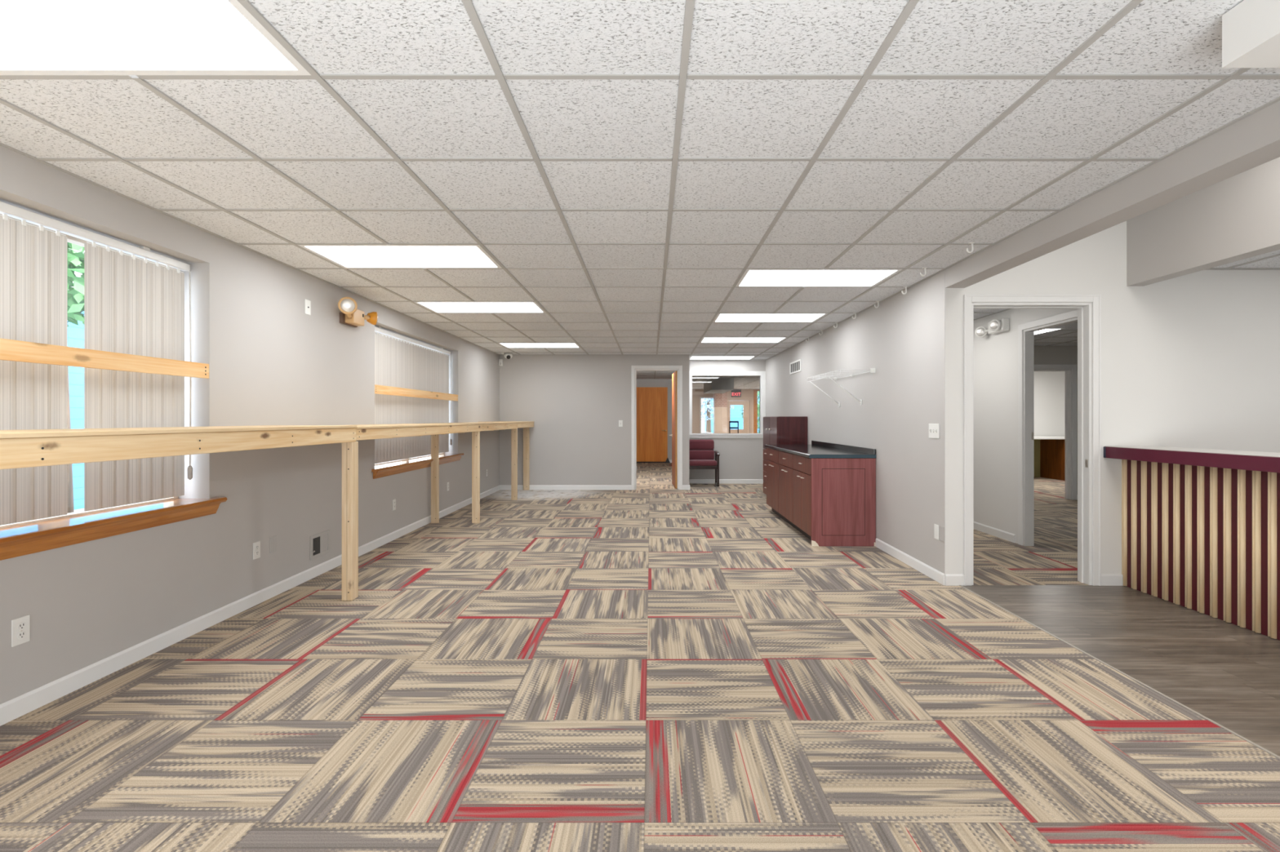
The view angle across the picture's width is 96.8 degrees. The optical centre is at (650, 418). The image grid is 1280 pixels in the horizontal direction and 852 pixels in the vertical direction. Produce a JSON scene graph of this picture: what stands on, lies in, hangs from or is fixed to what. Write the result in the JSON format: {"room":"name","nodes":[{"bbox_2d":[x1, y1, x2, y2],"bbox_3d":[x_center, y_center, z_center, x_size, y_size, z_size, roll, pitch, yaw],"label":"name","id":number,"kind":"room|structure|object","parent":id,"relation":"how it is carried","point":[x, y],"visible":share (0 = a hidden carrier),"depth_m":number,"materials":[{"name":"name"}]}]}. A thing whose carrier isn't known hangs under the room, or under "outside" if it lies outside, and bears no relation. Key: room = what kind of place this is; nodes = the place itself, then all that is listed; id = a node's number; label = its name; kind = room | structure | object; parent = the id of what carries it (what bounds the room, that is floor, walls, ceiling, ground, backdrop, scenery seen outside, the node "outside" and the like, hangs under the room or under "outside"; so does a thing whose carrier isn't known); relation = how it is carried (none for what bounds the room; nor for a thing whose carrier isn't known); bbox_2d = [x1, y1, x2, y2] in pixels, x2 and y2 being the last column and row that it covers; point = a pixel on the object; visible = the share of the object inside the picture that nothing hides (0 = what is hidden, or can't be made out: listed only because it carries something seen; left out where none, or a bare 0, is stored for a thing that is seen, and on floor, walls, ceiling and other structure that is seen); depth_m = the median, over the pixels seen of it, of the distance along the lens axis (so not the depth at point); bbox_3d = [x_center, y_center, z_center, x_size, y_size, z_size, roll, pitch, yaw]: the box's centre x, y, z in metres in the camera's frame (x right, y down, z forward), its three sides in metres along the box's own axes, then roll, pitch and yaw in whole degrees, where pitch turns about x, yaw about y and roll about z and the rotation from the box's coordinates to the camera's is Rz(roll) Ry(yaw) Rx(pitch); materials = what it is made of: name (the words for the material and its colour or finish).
{"room":"empty office space","nodes":[
{"label":"empty office space","id":0,"kind":"room"},
{"bbox_2d":[74,508,84,512],"bbox_3d":[0.000,1.426,0.000,80.000,0.001,80.000,0,0,0],"label":"ground","id":1,"kind":"structure","parent":0,"point":[81,509],"depth_m":8.82,"materials":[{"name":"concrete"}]},
{"bbox_2d":[66,271,84,510],"bbox_3d":[-9.500,-0.600,9.000,1.600,4.049,14.600,0,0,0],"label":"building","id":2,"kind":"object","parent":1,"relation":"on","point":[75,333],"visible":0.12,"depth_m":8.92,"materials":[{"name":"blue"}]},
{"bbox_2d":[66,242,84,513],"bbox_3d":[-6.328,-1.277,6.012,3.077,5.406,3.086,0,0,0],"label":"tree","id":3,"kind":"object","parent":1,"relation":"on","point":[75,253],"visible":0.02,"depth_m":6.00,"materials":[{"name":"green plant"}]},
{"bbox_2d":[701,398,733,432],"bbox_3d":[2.998,-0.708,29.555,3.083,4.267,3.020,0,0,0],"label":"tree","id":4,"kind":"object","parent":1,"relation":"on","point":[708,402],"visible":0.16,"depth_m":29.39,"materials":[{"name":"green plant"}]},
{"bbox_2d":[704,395,759,432],"bbox_3d":[9.800,-1.649,36.000,12.800,6.149,4.600,0,0,0],"label":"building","id":5,"kind":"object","parent":1,"relation":"on","point":[735,413],"visible":0.02,"depth_m":34.00,"materials":[{"name":"blue"}]},
{"bbox_2d":[740,391,759,433],"bbox_3d":[5.950,-0.486,26.487,3.523,3.824,3.553,0,0,0],"label":"tree","id":6,"kind":"object","parent":1,"relation":"on","point":[757,391],"visible":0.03,"depth_m":26.22,"materials":[{"name":"green plant"}]},
{"bbox_2d":[0,145,499,704],"bbox_3d":[-2.840,-0.024,4.445,0.260,2.600,11.690,0,0,0],"label":"wall","id":7,"kind":"structure","parent":0,"point":[270,362],"depth_m":3.67,"materials":[{"name":"grey paint"}]},
{"bbox_2d":[11,614,30,647],"bbox_3d":[-2.705,0.912,2.442,0.008,0.115,0.070,0,0,0],"label":"wall outlet","id":8,"kind":"object","parent":7,"relation":"attached to","point":[20,627],"visible":1,"depth_m":2.44,"materials":[{"name":"white plastic"}]},
{"bbox_2d":[17,631,26,639],"bbox_3d":[-2.704,0.931,2.442,0.003,0.033,0.033,0,0,0],"label":"receptacle","id":9,"kind":"object","parent":8,"relation":"attached to","point":[21,635],"depth_m":2.44,"materials":[{"name":"white plastic"}]},
{"bbox_2d":[17,622,26,630],"bbox_3d":[-2.704,0.892,2.442,0.003,0.033,0.033,0,0,0],"label":"receptacle","id":10,"kind":"object","parent":8,"relation":"attached to","point":[20,625],"depth_m":2.44,"materials":[{"name":"white plastic"}]},
{"bbox_2d":[0,337,208,378],"bbox_3d":[-2.719,-0.290,2.283,0.020,0.089,2.413,0,0,0],"label":"board","id":11,"kind":"object","parent":7,"relation":"attached to","point":[10,349],"visible":1,"depth_m":2.76,"materials":[{"name":"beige wood"}]},
{"bbox_2d":[0,213,226,560],"bbox_3d":[-2.807,-0.183,2.283,0.326,1.545,2.535,0,0,0],"label":"window","id":12,"kind":"structure","parent":7,"relation":"in","point":[28,537],"depth_m":2.80,"materials":[{"name":"clear glass"}]},
{"bbox_2d":[0,201,192,525],"bbox_3d":[-2.815,-0.245,2.283,0.065,1.419,2.356,0,0,0],"label":"vertical blind","id":13,"kind":"object","parent":12,"relation":"attached to","point":[132,305],"visible":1,"depth_m":2.88,"materials":[{"name":"white paint"}]},
{"bbox_2d":[0,485,499,726],"bbox_3d":[-2.704,1.234,4.435,0.012,0.085,11.470,0,0,0],"label":"baseboard","id":14,"kind":"structure","parent":7,"relation":"attached to","point":[12,709],"depth_m":3.19,"materials":[{"name":"white paint"}]},
{"bbox_2d":[253,541,260,559],"bbox_3d":[-2.705,0.905,3.903,0.008,0.115,0.070,0,0,0],"label":"wall outlet","id":15,"kind":"object","parent":7,"relation":"attached to","point":[256,546],"visible":1,"depth_m":3.90,"materials":[{"name":"white plastic"}]},
{"bbox_2d":[305,299,311,315],"bbox_3d":[-2.704,-0.879,4.486,0.012,0.115,0.070,0,0,0],"label":"cable plate","id":16,"kind":"object","parent":7,"relation":"attached to","point":[308,303],"visible":1,"depth_m":4.49,"materials":[{"name":"white plastic"}]},
{"bbox_2d":[310,529,329,559],"bbox_3d":[-2.693,1.031,4.650,0.033,0.190,0.270,0,0,0],"label":"air vent","id":17,"kind":"object","parent":7,"relation":"in","point":[319,543],"visible":1,"depth_m":4.64,"materials":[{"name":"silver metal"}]},
{"bbox_2d":[312,536,319,555],"bbox_3d":[-2.707,1.031,4.598,0.004,0.138,0.097,0,0,0],"label":"grille","id":18,"kind":"object","parent":17,"relation":"attached to","point":[316,540],"depth_m":4.60,"materials":[{"name":"grey metal"}]},
{"bbox_2d":[337,297,377,327],"bbox_3d":[-2.622,-0.938,5.096,0.176,0.209,0.539,0,0,0],"label":"emergency light","id":19,"kind":"object","parent":7,"relation":"attached to","point":[350,316],"visible":1,"depth_m":4.99,"materials":[{"name":"beige plastic"}]},
{"bbox_2d":[392,498,395,511],"bbox_3d":[-2.705,0.909,5.995,0.008,0.115,0.070,0,0,0],"label":"wall outlet","id":20,"kind":"object","parent":7,"relation":"attached to","point":[393,500],"visible":1,"depth_m":5.99,"materials":[{"name":"white plastic"}]},
{"bbox_2d":[374,384,457,400],"bbox_3d":[-2.719,-0.290,6.785,0.020,0.089,2.413,0,0,0],"label":"board","id":21,"kind":"object","parent":7,"relation":"attached to","point":[379,389],"visible":1,"depth_m":6.47,"materials":[{"name":"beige wood"}]},
{"bbox_2d":[371,331,464,479],"bbox_3d":[-2.807,-0.183,6.785,0.326,1.545,2.535,0,0,0],"label":"window","id":22,"kind":"structure","parent":7,"relation":"in","point":[396,467],"depth_m":6.38,"materials":[{"name":"clear glass"}]},
{"bbox_2d":[374,326,452,463],"bbox_3d":[-2.815,-0.245,6.786,0.065,1.419,2.356,0,0,0],"label":"vertical blind","id":23,"kind":"object","parent":22,"relation":"attached to","point":[398,363],"visible":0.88,"depth_m":6.60,"materials":[{"name":"white paint"}]},
{"bbox_2d":[446,482,448,491],"bbox_3d":[-2.705,0.908,7.585,0.008,0.115,0.070,0,0,0],"label":"wall outlet","id":24,"kind":"object","parent":7,"relation":"attached to","point":[447,483],"visible":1,"depth_m":7.57,"materials":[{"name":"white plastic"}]},
{"bbox_2d":[499,355,688,489],"bbox_3d":[-1.140,-0.024,10.660,3.660,2.600,0.980,0,0,0],"label":"wall","id":25,"kind":"structure","parent":0,"point":[576,404],"depth_m":10.17,"materials":[{"name":"grey paint"}]},
{"bbox_2d":[498,359,502,366],"bbox_3d":[-2.675,-0.999,10.130,0.067,0.120,0.077,0,0,0],"label":"sensor","id":26,"kind":"object","parent":25,"relation":"attached to","point":[500,361],"visible":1,"depth_m":10.11,"materials":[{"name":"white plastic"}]},
{"bbox_2d":[499,484,689,489],"bbox_3d":[-0.998,1.234,10.179,3.400,0.085,0.042,0,0,0],"label":"baseboard","id":27,"kind":"structure","parent":25,"relation":"attached to","point":[501,486],"depth_m":10.16,"materials":[{"name":"white paint"}]},
{"bbox_2d":[618,420,622,426],"bbox_3d":[-0.540,0.088,10.161,0.070,0.115,0.017,0,0,0],"label":"light switch","id":28,"kind":"object","parent":25,"relation":"attached to","point":[620,422],"visible":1,"depth_m":10.16,"materials":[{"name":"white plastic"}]},
{"bbox_2d":[631,365,682,489],"bbox_3d":[0.108,0.164,10.600,0.911,2.225,0.898,0,0,0],"label":"door","id":29,"kind":"structure","parent":25,"relation":"in","point":[677,376],"depth_m":10.17,"materials":[{"name":"white paint"}]},
{"bbox_2d":[0,462,1279,851],"bbox_3d":[3.635,1.276,10.400,12.730,0.001,23.400,0,0,0],"label":"floor","id":30,"kind":"structure","parent":0,"point":[656,666],"depth_m":2.42,"materials":[{"name":"carpet"}]},
{"bbox_2d":[0,425,358,600],"bbox_3d":[-2.395,0.661,2.304,0.628,1.226,3.508,0,0,0],"label":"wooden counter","id":31,"kind":"object","parent":30,"relation":"on","point":[26,448],"visible":1,"depth_m":2.62,"materials":[{"name":"brown wood"}]},
{"bbox_2d":[355,422,518,523],"bbox_3d":[-2.395,0.665,6.468,0.628,1.217,4.875,0,0,0],"label":"wooden counter","id":32,"kind":"object","parent":30,"relation":"on","point":[363,432],"visible":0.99,"depth_m":6.91,"materials":[{"name":"brown wood"}]},
{"bbox_2d":[491,421,534,490],"bbox_3d":[-2.395,0.662,9.531,0.628,1.224,1.249,0,0,0],"label":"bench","id":33,"kind":"object","parent":30,"relation":"on","point":[526,425],"visible":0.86,"depth_m":10.11,"materials":[{"name":"brown wood"}]},
{"bbox_2d":[688,439,719,486],"bbox_3d":[0.975,0.840,10.864,0.634,0.870,0.473,0,0,0],"label":"chair","id":34,"kind":"object","parent":30,"relation":"on","point":[701,452],"visible":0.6,"depth_m":10.96,"materials":[{"name":"red fabric"}]},
{"bbox_2d":[688,439,714,449],"bbox_3d":[0.975,0.507,11.035,0.510,0.203,0.100,0,0,0],"label":"cushion","id":35,"kind":"object","parent":34,"relation":"on","point":[694,444],"depth_m":10.98,"materials":[{"name":"red fabric"}]},
{"bbox_2d":[688,449,714,459],"bbox_3d":[0.975,0.706,11.015,0.510,0.190,0.100,0,0,0],"label":"cushion","id":36,"kind":"object","parent":34,"relation":"on","point":[693,454],"depth_m":10.97,"materials":[{"name":"red fabric"}]},
{"bbox_2d":[728,421,738,433],"bbox_3d":[2.360,0.673,16.000,0.348,1.205,0.368,0,0,0],"label":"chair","id":37,"kind":"object","parent":30,"relation":"on","point":[730,428],"visible":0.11,"depth_m":16.13,"materials":[{"name":"metal"}]},
{"bbox_2d":[766,448,784,519],"bbox_3d":[1.909,0.836,7.503,0.675,0.878,0.732,0,0,0],"label":"base cabinet","id":38,"kind":"object","parent":30,"relation":"on","point":[772,464],"visible":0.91,"depth_m":7.46,"materials":[{"name":"brown wood"}]},
{"bbox_2d":[763,416,807,494],"bbox_3d":[2.010,0.623,8.648,0.472,1.304,1.005,0,0,0],"label":"cabinet","id":39,"kind":"object","parent":30,"relation":"on","point":[777,430],"visible":0.42,"depth_m":8.14,"materials":[{"name":"brown wood"}]},
{"bbox_2d":[777,450,799,531],"bbox_3d":[1.909,0.836,6.769,0.675,0.878,0.732,0,0,0],"label":"base cabinet","id":40,"kind":"object","parent":30,"relation":"on","point":[785,468],"visible":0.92,"depth_m":6.74,"materials":[{"name":"brown wood"}]},
{"bbox_2d":[792,454,875,546],"bbox_3d":[1.909,0.836,6.036,0.675,0.878,0.734,0,0,0],"label":"base cabinet","id":41,"kind":"object","parent":30,"relation":"on","point":[834,500],"visible":0.99,"depth_m":5.67,"materials":[{"name":"brown wood"}]},
{"bbox_2d":[764,440,875,458],"bbox_3d":[1.912,0.350,6.769,0.668,0.092,2.210,0,0,0],"label":"countertop","id":42,"kind":"structure","parent":41,"relation":"on","point":[817,450],"depth_m":6.20,"materials":[{"name":"black laminate"}]},
{"bbox_2d":[1034,435,1065,480],"bbox_3d":[8.100,0.829,11.989,3.000,0.890,0.778,0,0,0],"label":"desk","id":43,"kind":"object","parent":30,"relation":"on","point":[1052,448],"visible":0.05,"depth_m":11.97,"materials":[{"name":"brown wood"}]},
{"bbox_2d":[959,585,1279,759],"bbox_3d":[2.360,1.274,1.524,0.012,0.004,5.647,0,0,0],"label":"trim","id":44,"kind":"structure","parent":30,"relation":"on","point":[1029,623],"depth_m":2.70,"materials":[{"name":"silver metal"}]},
{"bbox_2d":[0,0,1279,389],"bbox_3d":[3.595,-1.151,10.350,12.610,0.027,23.300,0,0,0],"label":"ceiling","id":45,"kind":"structure","parent":0,"point":[623,166],"depth_m":2.29,"materials":[{"name":"tile"}]},
{"bbox_2d":[0,0,311,75],"bbox_3d":[-1.721,-1.169,1.594,1.193,0.061,0.582,0,0,0],"label":"ceiling light","id":46,"kind":"object","parent":45,"relation":"attached to","point":[37,37],"visible":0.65,"depth_m":1.72,"materials":[{"name":"white paint"}]},
{"bbox_2d":[297,244,502,268],"bbox_3d":[-1.721,-1.169,4.018,1.193,0.061,0.582,0,0,0],"label":"ceiling light","id":47,"kind":"object","parent":45,"relation":"attached to","point":[347,256],"visible":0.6,"depth_m":4.01,"materials":[{"name":"white paint"}]},
{"bbox_2d":[413,302,545,312],"bbox_3d":[-1.721,-1.169,5.836,1.193,0.061,0.582,0,0,0],"label":"ceiling light","id":48,"kind":"object","parent":45,"relation":"attached to","point":[436,307],"visible":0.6,"depth_m":5.84,"materials":[{"name":"white paint"}]},
{"bbox_2d":[503,353,512,359],"bbox_3d":[-2.490,-1.086,9.926,0.148,0.099,0.156,0,0,0],"label":"dome camera","id":49,"kind":"object","parent":45,"relation":"attached to","point":[508,356],"visible":1,"depth_m":9.87,"materials":[{"name":"white plastic"}]},
{"bbox_2d":[497,342,580,347],"bbox_3d":[-1.721,-1.169,8.866,1.193,0.061,0.582,0,0,0],"label":"ceiling light","id":50,"kind":"object","parent":45,"relation":"attached to","point":[504,344],"visible":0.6,"depth_m":8.81,"materials":[{"name":"white paint"}]},
{"bbox_2d":[688,356,755,359],"bbox_3d":[1.327,-1.169,10.684,1.193,0.061,0.582,0,0,0],"label":"ceiling light","id":51,"kind":"object","parent":45,"relation":"attached to","point":[691,357],"visible":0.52,"depth_m":10.71,"materials":[{"name":"white paint"}]},
{"bbox_2d":[699,337,787,342],"bbox_3d":[1.327,-1.169,8.260,1.193,0.061,0.582,0,0,0],"label":"ceiling light","id":52,"kind":"object","parent":45,"relation":"attached to","point":[704,340],"visible":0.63,"depth_m":8.26,"materials":[{"name":"white paint"}]},
{"bbox_2d":[702,337,783,342],"bbox_3d":[1.327,-1.149,8.260,1.137,0.010,0.526,0,0,0],"label":"diffuser","id":53,"kind":"object","parent":52,"relation":"attached to","point":[704,340],"depth_m":8.26,"materials":[{"name":"white plastic"}]},
{"bbox_2d":[712,313,827,322],"bbox_3d":[1.327,-1.169,6.442,1.193,0.061,0.582,0,0,0],"label":"ceiling light","id":54,"kind":"object","parent":45,"relation":"attached to","point":[721,317],"visible":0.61,"depth_m":6.46,"materials":[{"name":"white paint"}]},
{"bbox_2d":[735,269,902,287],"bbox_3d":[1.327,-1.169,4.624,1.193,0.061,0.582,0,0,0],"label":"ceiling light","id":55,"kind":"object","parent":45,"relation":"attached to","point":[751,277],"visible":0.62,"depth_m":4.62,"materials":[{"name":"white paint"}]},
{"bbox_2d":[901,286,907,294],"bbox_3d":[2.181,-1.102,4.890,0.050,0.069,0.018,0,0,0],"label":"ceiling hook","id":56,"kind":"object","parent":45,"relation":"attached to","point":[902,292],"visible":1,"depth_m":4.88,"materials":[{"name":"white plastic"}]},
{"bbox_2d":[920,267,926,276],"bbox_3d":[2.052,-1.102,4.278,0.050,0.069,0.018,0,0,0],"label":"ceiling hook","id":57,"kind":"object","parent":45,"relation":"attached to","point":[925,268],"visible":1,"depth_m":4.27,"materials":[{"name":"white plastic"}]},
{"bbox_2d":[966,242,974,253],"bbox_3d":[2.063,-1.102,3.671,0.050,0.069,0.018,0,0,0],"label":"ceiling hook","id":58,"kind":"object","parent":45,"relation":"attached to","point":[971,243],"visible":1,"depth_m":3.67,"materials":[{"name":"white plastic"}]},
{"bbox_2d":[1034,324,1065,335],"bbox_3d":[4.660,-1.103,7.045,0.554,0.061,0.546,0,0,0],"label":"ceiling light","id":59,"kind":"object","parent":45,"relation":"attached to","point":[1060,327],"visible":0.26,"depth_m":6.92,"materials":[{"name":"white paint"}]},
{"bbox_2d":[1034,328,1057,334],"bbox_3d":[4.660,-1.083,7.045,0.498,0.010,0.490,0,0,0],"label":"diffuser","id":60,"kind":"object","parent":59,"relation":"attached to","point":[1045,331],"depth_m":6.99,"materials":[{"name":"white plastic"}]},
{"bbox_2d":[1222,0,1279,67],"bbox_3d":[1.932,-1.066,0.153,0.634,0.148,2.907,0,0,0],"label":"bulkhead","id":61,"kind":"object","parent":45,"relation":"attached to","point":[1251,29],"visible":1,"depth_m":1.54,"materials":[{"name":"white paint"}]},
{"bbox_2d":[636,379,671,459],"bbox_3d":[-0.155,-0.024,13.395,1.690,2.600,6.210,0,0,0],"label":"wall","id":62,"kind":"structure","parent":0,"point":[640,383],"depth_m":16.42,"materials":[{"name":"grey paint"}]},
{"bbox_2d":[636,386,668,462],"bbox_3d":[0.040,0.176,16.364,0.940,2.200,0.102,0,0,0],"label":"door","id":63,"kind":"structure","parent":62,"relation":"in","point":[652,402],"depth_m":16.37,"materials":[{"name":"brown wood"}]},
{"bbox_2d":[703,377,733,393],"bbox_3d":[2.030,-1.069,17.250,0.620,0.510,2.500,0,0,0],"label":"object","id":64,"kind":"structure","parent":0,"point":[713,385],"depth_m":16.00,"materials":[{"name":"paint"}]},
{"bbox_2d":[713,407,727,433],"bbox_3d":[2.630,0.421,21.525,0.460,1.709,0.450,0,0,0],"label":"base","id":65,"kind":"object","parent":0,"point":[720,414],"visible":0.57,"depth_m":21.30,"materials":[{"name":"beige paint"}]},
{"bbox_2d":[713,391,727,407],"bbox_3d":[2.630,-0.879,21.525,0.460,0.890,0.450,0,0,0],"label":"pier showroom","id":66,"kind":"object","parent":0,"point":[720,400],"visible":0.64,"depth_m":21.30,"materials":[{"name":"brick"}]},
{"bbox_2d":[692,389,759,433],"bbox_3d":[2.845,-0.024,22.060,4.310,2.600,0.120,0,0,0],"label":"wall","id":67,"kind":"structure","parent":0,"point":[696,393],"depth_m":22.00,"materials":[{"name":"beige paint"}]},
{"bbox_2d":[699,396,713,433],"bbox_3d":[2.275,-0.114,22.043,0.750,1.440,0.114,0,0,0],"label":"window","id":68,"kind":"structure","parent":67,"relation":"in","point":[700,397],"depth_m":21.98,"materials":[{"name":"white paint"}]},
{"bbox_2d":[731,389,741,396],"bbox_3d":[3.300,-0.979,21.972,0.380,0.290,0.054,0,0,0],"label":"exit sign","id":69,"kind":"object","parent":67,"relation":"attached to","point":[735,393],"visible":0.94,"depth_m":21.95,"materials":[{"name":"red plastic"}]},
{"bbox_2d":[727,398,751,433],"bbox_3d":[3.430,0.251,22.043,0.960,2.050,0.114,0,0,0],"label":"door","id":70,"kind":"structure","parent":67,"relation":"in","point":[746,402],"depth_m":22.03,"materials":[{"name":"beige paint"}]},
{"bbox_2d":[753,390,759,433],"bbox_3d":[4.305,-0.054,22.043,0.650,2.120,0.114,0,0,0],"label":"window","id":71,"kind":"structure","parent":67,"relation":"in","point":[755,392],"depth_m":21.98,"materials":[{"name":"brown wood"}]},
{"bbox_2d":[688,360,765,479],"bbox_3d":[1.520,-0.024,11.210,1.760,2.600,0.120,0,0,0],"label":"wall","id":72,"kind":"structure","parent":0,"point":[739,458],"depth_m":11.15,"materials":[{"name":"grey paint"}]},
{"bbox_2d":[688,479,763,484],"bbox_3d":[1.470,1.234,11.144,1.540,0.085,0.012,0,0,0],"label":"baseboard","id":73,"kind":"structure","parent":72,"relation":"attached to","point":[691,481],"depth_m":11.14,"materials":[{"name":"white paint"}]},
{"bbox_2d":[688,371,765,438],"bbox_3d":[1.492,-0.274,11.195,1.514,1.311,0.150,0,0,0],"label":"window","id":74,"kind":"structure","parent":72,"relation":"in","point":[762,375],"depth_m":11.13,"materials":[{"name":"white paint"}]},
{"bbox_2d":[765,270,944,573],"bbox_3d":[2.325,-0.024,7.752,0.150,2.600,6.797,0,0,0],"label":"wall","id":75,"kind":"structure","parent":0,"point":[902,338],"depth_m":5.34,"materials":[{"name":"grey paint"}]},
{"bbox_2d":[789,359,800,374],"bbox_3d":[2.244,-0.801,8.830,0.012,0.185,0.660,0,0,0],"label":"air vent","id":76,"kind":"object","parent":75,"relation":"in","point":[794,366],"visible":1,"depth_m":8.83,"materials":[{"name":"white plastic"}]},
{"bbox_2d":[807,368,875,407],"bbox_3d":[2.072,-0.323,6.295,0.354,0.368,1.211,0,0,0],"label":"wire shelf","id":77,"kind":"object","parent":75,"relation":"attached to","point":[872,370],"visible":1,"depth_m":6.18,"materials":[{"name":"white metal"}]},
{"bbox_2d":[811,440,875,454],"bbox_3d":[2.236,0.331,6.770,0.020,0.054,2.208,0,0,0],"label":"backsplash","id":78,"kind":"structure","parent":75,"relation":"attached to","point":[858,449],"depth_m":6.48,"materials":[{"name":"black laminate"}]},
{"bbox_2d":[875,537,944,585],"bbox_3d":[2.244,1.234,7.750,0.012,0.085,6.800,0,0,0],"label":"baseboard","id":79,"kind":"structure","parent":75,"relation":"attached to","point":[922,567],"depth_m":4.87,"materials":[{"name":"white paint"}]},
{"bbox_2d":[928,423,939,438],"bbox_3d":[2.241,0.098,4.510,0.017,0.117,0.162,0,0,0],"label":"light switch","id":80,"kind":"object","parent":75,"relation":"attached to","point":[934,428],"visible":1,"depth_m":4.50,"materials":[{"name":"white plastic"}]},
{"bbox_2d":[933,524,938,540],"bbox_3d":[2.246,0.891,4.468,0.007,0.115,0.070,0,0,0],"label":"wall outlet","id":81,"kind":"object","parent":75,"relation":"attached to","point":[935,526],"visible":1,"depth_m":4.46,"materials":[{"name":"white plastic"}]},
{"bbox_2d":[934,527,937,536],"bbox_3d":[2.243,0.891,4.468,0.002,0.066,0.033,0,0,0],"label":"receptacle","id":82,"kind":"object","parent":81,"relation":"attached to","point":[935,528],"depth_m":4.47,"materials":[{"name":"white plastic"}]},
{"bbox_2d":[939,525,944,542],"bbox_3d":[2.246,0.891,4.388,0.007,0.115,0.070,0,0,0],"label":"blank plate","id":83,"kind":"object","parent":75,"relation":"attached to","point":[941,528],"visible":1,"depth_m":4.38,"materials":[{"name":"white plastic"}]},
{"bbox_2d":[973,308,1077,546],"bbox_3d":[3.785,-0.024,6.735,0.090,2.600,4.530,0,0,0],"label":"wall","id":84,"kind":"structure","parent":0,"point":[995,356],"depth_m":6.12,"materials":[{"name":"white paint"}]},
{"bbox_2d":[974,318,1008,337],"bbox_3d":[3.666,-0.973,6.141,0.147,0.152,0.442,0,0,0],"label":"emergency light","id":85,"kind":"object","parent":84,"relation":"attached to","point":[994,326],"visible":1,"depth_m":5.99,"materials":[{"name":"white plastic"}]},
{"bbox_2d":[973,521,1015,542],"bbox_3d":[3.734,1.234,7.415,0.012,0.085,3.170,0,0,0],"label":"baseboard","id":86,"kind":"structure","parent":84,"relation":"attached to","point":[1006,535],"depth_m":6.16,"materials":[{"name":"white paint"}]},
{"bbox_2d":[1017,309,1077,546],"bbox_3d":[3.778,0.161,5.250,0.104,2.230,1.040,0,0,0],"label":"door","id":87,"kind":"structure","parent":84,"relation":"in","point":[1028,334],"depth_m":5.68,"materials":[{"name":"white paint"}]},
{"bbox_2d":[1034,371,1065,477],"bbox_3d":[6.930,-0.024,12.440,6.140,2.600,0.120,0,0,0],"label":"wall","id":88,"kind":"structure","parent":0,"point":[1049,386],"depth_m":12.40,"materials":[{"name":"white paint"}]},
{"bbox_2d":[1034,346,1077,494],"bbox_3d":[6.915,-0.024,8.990,6.170,2.600,0.120,0,0,0],"label":"wall","id":89,"kind":"structure","parent":0,"point":[1043,355],"depth_m":8.93,"materials":[{"name":"grey paint"}]},
{"bbox_2d":[1034,364,1076,500],"bbox_3d":[6.154,0.213,8.988,1.058,2.125,0.153,0,0,0],"label":"door","id":90,"kind":"structure","parent":89,"relation":"in","point":[1070,375],"depth_m":8.93,"materials":[{"name":"white paint"}]},
{"bbox_2d":[944,221,1279,585],"bbox_3d":[6.126,-0.224,4.410,7.748,3.000,0.120,0,0,0],"label":"wall","id":91,"kind":"structure","parent":0,"point":[1191,360],"depth_m":4.35,"materials":[{"name":"white paint"}]},
{"bbox_2d":[963,294,1101,586],"bbox_3d":[2.913,0.165,4.407,1.041,2.223,0.153,0,0,0],"label":"door","id":92,"kind":"structure","parent":91,"relation":"in","point":[1084,309],"depth_m":4.34,"materials":[{"name":"white paint"}]},
{"bbox_2d":[945,574,1123,586],"bbox_3d":[2.931,1.234,4.344,1.358,0.085,0.012,0,0,0],"label":"baseboard","id":93,"kind":"structure","parent":91,"relation":"attached to","point":[950,580],"depth_m":4.34,"materials":[{"name":"white paint"}]},
{"bbox_2d":[944,100,1279,288],"bbox_3d":[2.325,-1.361,1.525,0.150,0.725,5.650,0,0,0],"label":"beam entry","id":94,"kind":"structure","parent":0,"point":[1253,141],"depth_m":2.64,"materials":[{"name":"grey paint"}]},
{"bbox_2d":[963,585,1279,756],"bbox_3d":[4.280,1.276,1.525,3.840,0.001,5.650,0,0,0],"label":"floor","id":95,"kind":"structure","parent":0,"point":[1228,673],"depth_m":3.18,"materials":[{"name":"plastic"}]},
{"bbox_2d":[1103,446,1279,640],"bbox_3d":[3.662,0.743,2.953,0.397,1.065,2.806,0,0,0],"label":"bar counter","id":96,"kind":"object","parent":95,"relation":"on","point":[1201,527],"depth_m":3.70,"materials":[{"name":"red laminate"}]},
{"bbox_2d":[1103,446,1279,473],"bbox_3d":[3.663,0.257,2.950,0.395,0.086,2.799,0,0,0],"label":"countertop","id":97,"kind":"structure","parent":96,"relation":"on","point":[1262,464],"depth_m":3.59,"materials":[{"name":"red laminate"}]},
{"bbox_2d":[1126,156,1279,286],"bbox_3d":[3.707,-1.369,1.525,0.129,0.710,5.650,0,0,0],"label":"soffit","id":98,"kind":"structure","parent":0,"point":[1235,218],"depth_m":3.72,"materials":[{"name":"grey paint"}]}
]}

